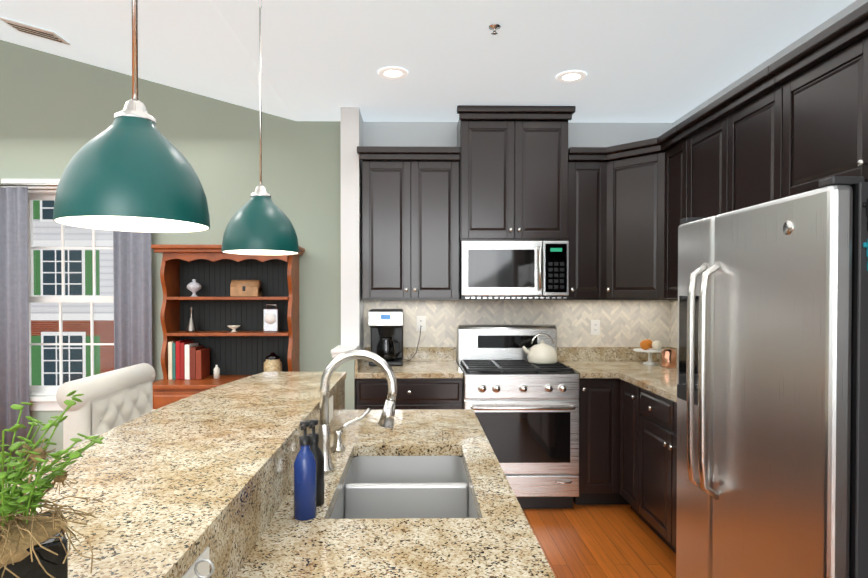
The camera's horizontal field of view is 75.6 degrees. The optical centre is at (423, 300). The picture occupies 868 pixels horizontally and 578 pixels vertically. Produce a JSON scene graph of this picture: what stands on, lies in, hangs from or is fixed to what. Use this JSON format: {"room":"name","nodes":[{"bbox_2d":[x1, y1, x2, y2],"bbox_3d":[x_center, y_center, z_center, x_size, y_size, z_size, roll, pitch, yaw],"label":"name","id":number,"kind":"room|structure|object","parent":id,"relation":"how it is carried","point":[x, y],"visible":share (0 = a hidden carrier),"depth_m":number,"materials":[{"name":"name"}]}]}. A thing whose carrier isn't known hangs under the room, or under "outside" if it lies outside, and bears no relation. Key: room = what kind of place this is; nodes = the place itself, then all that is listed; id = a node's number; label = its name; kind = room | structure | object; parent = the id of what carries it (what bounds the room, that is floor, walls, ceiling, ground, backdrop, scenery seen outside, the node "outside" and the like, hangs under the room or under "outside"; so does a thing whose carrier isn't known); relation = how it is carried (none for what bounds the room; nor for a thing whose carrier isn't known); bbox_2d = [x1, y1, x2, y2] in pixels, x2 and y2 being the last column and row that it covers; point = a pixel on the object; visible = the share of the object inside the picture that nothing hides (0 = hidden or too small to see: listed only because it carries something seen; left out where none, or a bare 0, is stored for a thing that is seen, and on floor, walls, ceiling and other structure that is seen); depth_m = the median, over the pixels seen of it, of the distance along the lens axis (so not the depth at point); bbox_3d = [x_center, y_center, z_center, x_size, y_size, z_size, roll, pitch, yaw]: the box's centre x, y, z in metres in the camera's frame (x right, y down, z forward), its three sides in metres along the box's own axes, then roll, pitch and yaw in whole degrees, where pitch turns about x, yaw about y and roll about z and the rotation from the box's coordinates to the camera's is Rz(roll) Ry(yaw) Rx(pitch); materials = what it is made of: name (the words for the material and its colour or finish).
{"room":"kitchen","nodes":[
{"label":"kitchen","id":0,"kind":"room"},
{"bbox_2d":[194,558,214,577],"bbox_3d":[-0.295,0.426,0.752,0.060,0.160,0.060,0,1,-1],"label":"lantern","id":1,"kind":"object","parent":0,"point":[210,562],"visible":1,"depth_m":0.75,"materials":[{"name":"grey metal"}]},
{"bbox_2d":[0,40,671,466],"bbox_3d":[-2.151,-0.475,4.328,8.420,3.700,0.150,0,1,-1],"label":"wall","id":2,"kind":"structure","parent":0,"point":[56,114],"depth_m":4.26,"materials":[{"name":"green paint"}]},
{"bbox_2d":[0,183,58,186],"bbox_3d":[-2.645,-0.859,4.183,1.492,0.052,0.111,0,1,-1],"label":"curtain rod","id":3,"kind":"object","parent":2,"relation":"attached to","point":[32,184],"depth_m":4.14,"materials":[{"name":"silver metal"}]},
{"bbox_2d":[0,187,29,479],"bbox_3d":[-3.074,0.262,4.162,0.270,2.206,0.054,0,1,-1],"label":"curtain","id":4,"kind":"object","parent":3,"relation":"hanging from","point":[14,336],"visible":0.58,"depth_m":4.16,"materials":[{"name":"grey fabric"}]},
{"bbox_2d":[113,231,151,369],"bbox_3d":[-2.169,0.262,4.175,0.280,2.206,0.054,0,1,-1],"label":"curtain","id":5,"kind":"object","parent":3,"relation":"hanging from","point":[132,260],"visible":0.33,"depth_m":4.17,"materials":[{"name":"grey fabric"}]},
{"bbox_2d":[1,179,113,410],"bbox_3d":[-2.686,-0.043,4.300,1.040,1.755,0.197,0,1,-1],"label":"window","id":6,"kind":"structure","parent":2,"relation":"in","point":[42,398],"depth_m":4.33,"materials":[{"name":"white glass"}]},
{"bbox_2d":[361,150,459,299],"bbox_3d":[-0.094,-0.530,4.112,0.687,1.045,0.332,0,1,-1],"label":"upper cabinet","id":7,"kind":"object","parent":2,"relation":"attached to","point":[410,246],"depth_m":3.95,"materials":[{"name":"black wood"}]},
{"bbox_2d":[453,106,572,241],"bbox_3d":[0.633,-0.872,4.093,0.756,0.901,0.382,0,1,-1],"label":"upper cabinet","id":8,"kind":"object","parent":2,"relation":"attached to","point":[515,167],"depth_m":3.90,"materials":[{"name":"black wood"}]},
{"bbox_2d":[459,241,568,299],"bbox_3d":[0.633,-0.214,4.061,0.750,0.408,0.452,0,1,-1],"label":"over-the-range microwave","id":9,"kind":"object","parent":8,"relation":"attached to","point":[513,270],"visible":1,"depth_m":3.89,"materials":[{"name":"silver metal"}]},
{"bbox_2d":[367,348,670,359],"bbox_3d":[0.724,0.408,4.291,2.324,0.105,0.021,0,1,-1],"label":"backsplash","id":10,"kind":"structure","parent":2,"relation":"attached to","point":[422,353],"depth_m":4.29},
{"bbox_2d":[559,147,600,299],"bbox_3d":[1.173,-0.530,4.108,0.317,1.045,0.376,0,1,-1],"label":"upper cabinet","id":11,"kind":"object","parent":2,"relation":"attached to","point":[585,248],"depth_m":3.97,"materials":[{"name":"black wood"}]},
{"bbox_2d":[601,138,660,299],"bbox_3d":[1.579,-0.528,3.969,0.662,1.045,0.664,0,1,-1],"label":"upper cabinet","id":12,"kind":"object","parent":2,"relation":"attached to","point":[630,172],"depth_m":3.84,"materials":[{"name":"black wood"}]},
{"bbox_2d":[328,107,363,409],"bbox_3d":[-0.531,0.010,3.942,0.150,2.740,0.660,0,1,-1],"label":"column","id":13,"kind":"structure","parent":0,"point":[345,302],"depth_m":3.95,"materials":[{"name":"white paint"}]},
{"bbox_2d":[355,348,366,371],"bbox_3d":[-0.444,0.412,3.961,0.020,0.105,0.648,0,1,-1],"label":"backsplash","id":14,"kind":"structure","parent":13,"relation":"attached to","point":[359,363],"depth_m":3.75,"materials":[{"name":"beige stone"}]},
{"bbox_2d":[0,0,855,122],"bbox_3d":[-2.108,-1.727,1.113,8.420,0.805,6.550,0,1,-1],"label":"ceiling","id":15,"kind":"structure","parent":0,"point":[653,61],"depth_m":3.12,"materials":[{"name":"white paint"}]},
{"bbox_2d":[0,17,69,44],"bbox_3d":[-2.572,-1.783,3.708,0.349,0.104,0.180,0,1,-1],"label":"ceiling vent","id":16,"kind":"object","parent":15,"relation":"in","point":[35,31],"visible":1,"depth_m":3.68,"materials":[{"name":"white metal"}]},
{"bbox_2d":[53,0,209,232],"bbox_3d":[-0.550,-0.733,1.061,0.265,1.177,0.265,0,1,-1],"label":"pendant light","id":17,"kind":"object","parent":15,"relation":"hanging from","point":[130,169],"visible":1,"depth_m":0.99,"materials":[{"name":"teal metal"}]},
{"bbox_2d":[221,0,298,254],"bbox_3d":[-0.579,-0.752,1.984,0.265,1.162,0.265,0,1,-1],"label":"pendant light","id":18,"kind":"object","parent":15,"relation":"hanging from","point":[259,223],"visible":1,"depth_m":1.91,"materials":[{"name":"teal metal"}]},
{"bbox_2d":[378,67,407,79],"bbox_3d":[-0.183,-1.346,3.319,0.180,0.006,0.180,0,1,-1],"label":"recessed light","id":19,"kind":"object","parent":15,"relation":"in","point":[393,73],"visible":0.98,"depth_m":3.31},
{"bbox_2d":[488,24,500,34],"bbox_3d":[0.346,-1.324,2.741,0.060,0.036,0.058,0,1,-1],"label":"sprinkler","id":20,"kind":"object","parent":15,"relation":"attached to","point":[494,27],"visible":1,"depth_m":2.73,"materials":[{"name":"silver metal"}]},
{"bbox_2d":[556,71,586,82],"bbox_3d":[0.889,-1.346,3.374,0.180,0.006,0.180,0,1,-1],"label":"recessed light","id":21,"kind":"object","parent":15,"relation":"in","point":[571,76],"visible":0.96,"depth_m":3.37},
{"bbox_2d":[522,502,675,577],"bbox_3d":[-2.108,1.465,1.153,8.420,0.100,6.550,0,1,-1],"label":"floor","id":22,"kind":"structure","parent":0,"point":[600,541],"depth_m":3.20,"materials":[{"name":"brown wood"}]},
{"bbox_2d":[56,363,155,449],"bbox_3d":[-1.004,0.839,2.195,0.534,1.128,0.516,0,1,-1],"label":"bar stool","id":23,"kind":"object","parent":22,"relation":"on","point":[113,399],"visible":0.29,"depth_m":2.05,"materials":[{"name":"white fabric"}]},
{"bbox_2d":[151,244,304,408],"bbox_3d":[-1.412,0.491,4.018,1.020,1.775,0.509,0,1,-1],"label":"hutch","id":24,"kind":"object","parent":22,"relation":"on","point":[248,346],"visible":0.29,"depth_m":4.25,"materials":[{"name":"brown wood"}]},
{"bbox_2d":[168,306,219,379],"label":"decor","id":25,"kind":"object","parent":24,"relation":"in","point":[188,359],"depth_m":4.02,"materials":[{"name":"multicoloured paper"}]},
{"bbox_2d":[187,279,201,296],"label":"decor","id":26,"kind":"object","parent":24,"relation":"in","point":[193,286],"depth_m":4.09,"materials":[{"name":"white ceramic"}]},
{"bbox_2d":[230,280,261,296],"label":"decor","id":27,"kind":"object","parent":24,"relation":"in","point":[238,288],"depth_m":4.07,"materials":[{"name":"brown wood"}]},
{"bbox_2d":[263,304,279,331],"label":"decor","id":28,"kind":"object","parent":24,"relation":"in","point":[271,317],"depth_m":4.10,"materials":[{"name":"white glass"}]},
{"bbox_2d":[264,352,281,371],"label":"decor","id":29,"kind":"object","parent":24,"relation":"in","point":[272,363],"depth_m":4.06,"materials":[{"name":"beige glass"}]},
{"bbox_2d":[168,376,555,577],"bbox_3d":[-0.104,0.890,1.356,0.850,1.045,2.516,0,1,-1],"label":"kitchen island","id":30,"kind":"object","parent":22,"relation":"on","point":[427,495],"depth_m":1.27,"materials":[{"name":"stone"}]},
{"bbox_2d":[4,372,346,577],"bbox_3d":[-0.591,0.358,1.510,0.492,0.031,2.180,0,1,-1],"label":"island countertop","id":31,"kind":"structure","parent":30,"relation":"on","point":[163,477],"depth_m":1.15,"materials":[{"name":"beige stone"}]},
{"bbox_2d":[0,390,103,577],"bbox_3d":[-0.460,0.230,0.591,0.242,0.249,0.231,0,1,-1],"label":"plant","id":32,"kind":"object","parent":31,"relation":"on","point":[35,545],"visible":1,"depth_m":0.59,"materials":[{"name":"green plant"}]},
{"bbox_2d":[294,421,316,519],"bbox_3d":[-0.275,0.389,1.290,0.052,0.220,0.061,0,1,-1],"label":"soap bottle","id":33,"kind":"object","parent":30,"relation":"on","point":[305,485],"visible":1,"depth_m":1.27,"materials":[{"name":"blue plastic"}]},
{"bbox_2d":[308,419,323,506],"bbox_3d":[-0.271,0.395,1.370,0.052,0.205,0.061,0,1,-1],"label":"lotion bottle","id":34,"kind":"object","parent":30,"relation":"on","point":[315,449],"visible":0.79,"depth_m":1.36,"materials":[{"name":"plastic"}]},
{"bbox_2d":[318,350,397,473],"bbox_3d":[-0.199,0.317,1.742,0.243,0.353,0.300,0,1,-1],"label":"faucet","id":35,"kind":"object","parent":30,"relation":"on","point":[387,416],"visible":0.96,"depth_m":1.61,"materials":[{"name":"silver metal"}]},
{"bbox_2d":[355,380,462,409],"bbox_3d":[-0.101,0.942,3.986,0.705,0.876,0.622,0,1,-1],"label":"base cabinet","id":36,"kind":"object","parent":22,"relation":"on","point":[371,394],"depth_m":3.67,"materials":[{"name":"black wood"}]},
{"bbox_2d":[355,360,462,379],"bbox_3d":[-0.101,0.483,3.962,0.705,0.037,0.658,0,1,-1],"label":"countertop","id":37,"kind":"structure","parent":36,"relation":"on","point":[412,369],"depth_m":3.70,"materials":[{"name":"beige stone"}]},
{"bbox_2d":[368,309,420,365],"bbox_3d":[-0.207,0.262,4.120,0.379,0.400,0.300,0,1,-1],"label":"coffee maker","id":38,"kind":"object","parent":37,"relation":"on","point":[385,326],"visible":0.81,"depth_m":4.00,"materials":[{"name":"black plastic"}]},
{"bbox_2d":[457,324,579,508],"bbox_3d":[0.633,0.780,3.929,0.750,1.191,0.726,0,1,-1],"label":"range","id":39,"kind":"object","parent":22,"relation":"on","point":[522,407],"visible":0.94,"depth_m":3.64,"materials":[{"name":"silver metal"}]},
{"bbox_2d":[522,333,557,363],"bbox_3d":[0.829,0.337,4.014,0.254,0.212,0.212,0,1,-1],"label":"kettle","id":40,"kind":"object","parent":39,"relation":"on","point":[542,352],"visible":1,"depth_m":3.94,"materials":[{"name":"ceramic"}]},
{"bbox_2d":[573,380,610,504],"bbox_3d":[1.155,0.941,4.003,0.278,0.876,0.622,0,1,-1],"label":"base cabinet","id":41,"kind":"object","parent":22,"relation":"on","point":[594,474],"depth_m":3.69,"materials":[{"name":"black wood"}]},
{"bbox_2d":[611,396,638,515],"bbox_3d":[1.583,0.948,3.515,0.668,0.876,0.408,0,1,-1],"label":"base cabinet","id":42,"kind":"object","parent":22,"relation":"on","point":[624,418],"depth_m":3.59,"materials":[{"name":"black wood"}]},
{"bbox_2d":[639,412,676,553],"bbox_3d":[1.608,0.955,2.958,0.632,0.876,0.932,0,1,-1],"label":"base cabinet","id":43,"kind":"object","parent":22,"relation":"on","point":[657,438],"depth_m":3.08,"materials":[{"name":"black wood"}]},
{"bbox_2d":[558,360,676,419],"bbox_3d":[1.471,0.490,3.399,0.894,0.037,1.828,0,1,-1],"label":"countertop","id":44,"kind":"structure","parent":43,"relation":"on","point":[652,389],"depth_m":3.56,"materials":[{"name":"beige stone"}]},
{"bbox_2d":[633,339,663,364],"bbox_3d":[1.652,0.374,4.086,0.236,0.177,0.236,0,1,-1],"label":"cake stand","id":45,"kind":"object","parent":44,"relation":"on","point":[649,347],"visible":1,"depth_m":4.04,"materials":[{"name":"white ceramic"}]},
{"bbox_2d":[661,349,675,367],"bbox_3d":[1.715,0.401,3.917,0.096,0.127,0.096,0,1,-1],"label":"copper canister","id":46,"kind":"object","parent":44,"relation":"on","point":[668,358],"visible":1,"depth_m":3.88,"materials":[{"name":"orange metal"}]},
{"bbox_2d":[676,176,867,577],"bbox_3d":[1.485,0.522,2.001,0.896,1.741,0.930,0,1,-1],"label":"fridge","id":47,"kind":"object","parent":22,"relation":"on","point":[772,410],"visible":1,"depth_m":1.77,"materials":[{"name":"silver metal"}]},
{"bbox_2d":[672,0,867,127],"bbox_3d":[2.028,-0.005,1.111,0.150,2.840,6.390,0,1,-1],"label":"wall","id":48,"kind":"structure","parent":0,"point":[857,3],"depth_m":3.02,"materials":[{"name":"grey paint"}]},
{"bbox_2d":[661,130,672,299],"bbox_3d":[1.735,-0.522,3.528,0.363,1.045,0.395,0,1,-1],"label":"upper cabinet","id":49,"kind":"object","parent":48,"relation":"attached to","point":[666,139],"depth_m":3.64,"materials":[{"name":"black wood"}]},
{"bbox_2d":[673,66,780,300],"bbox_3d":[1.742,-0.515,2.974,0.363,1.045,0.935,0,1,-1],"label":"upper cabinet","id":50,"kind":"object","parent":48,"relation":"attached to","point":[727,156],"depth_m":2.90,"materials":[{"name":"black wood"}]},
{"bbox_2d":[781,10,867,197],"bbox_3d":[1.772,-0.725,1.998,0.330,0.600,1.011,0,1,-1],"label":"upper cabinet","id":51,"kind":"object","parent":48,"relation":"attached to","point":[793,122],"depth_m":2.22,"materials":[{"name":"black wood"}]},
{"label":"outside","id":52,"kind":"structure","parent":0,"visible":0},
{"bbox_2d":[31,200,113,385],"bbox_3d":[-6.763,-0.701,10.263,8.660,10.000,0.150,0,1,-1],"label":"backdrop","id":53,"kind":"structure","parent":52,"point":[53,325],"depth_m":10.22,"materials":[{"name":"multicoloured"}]}
]}

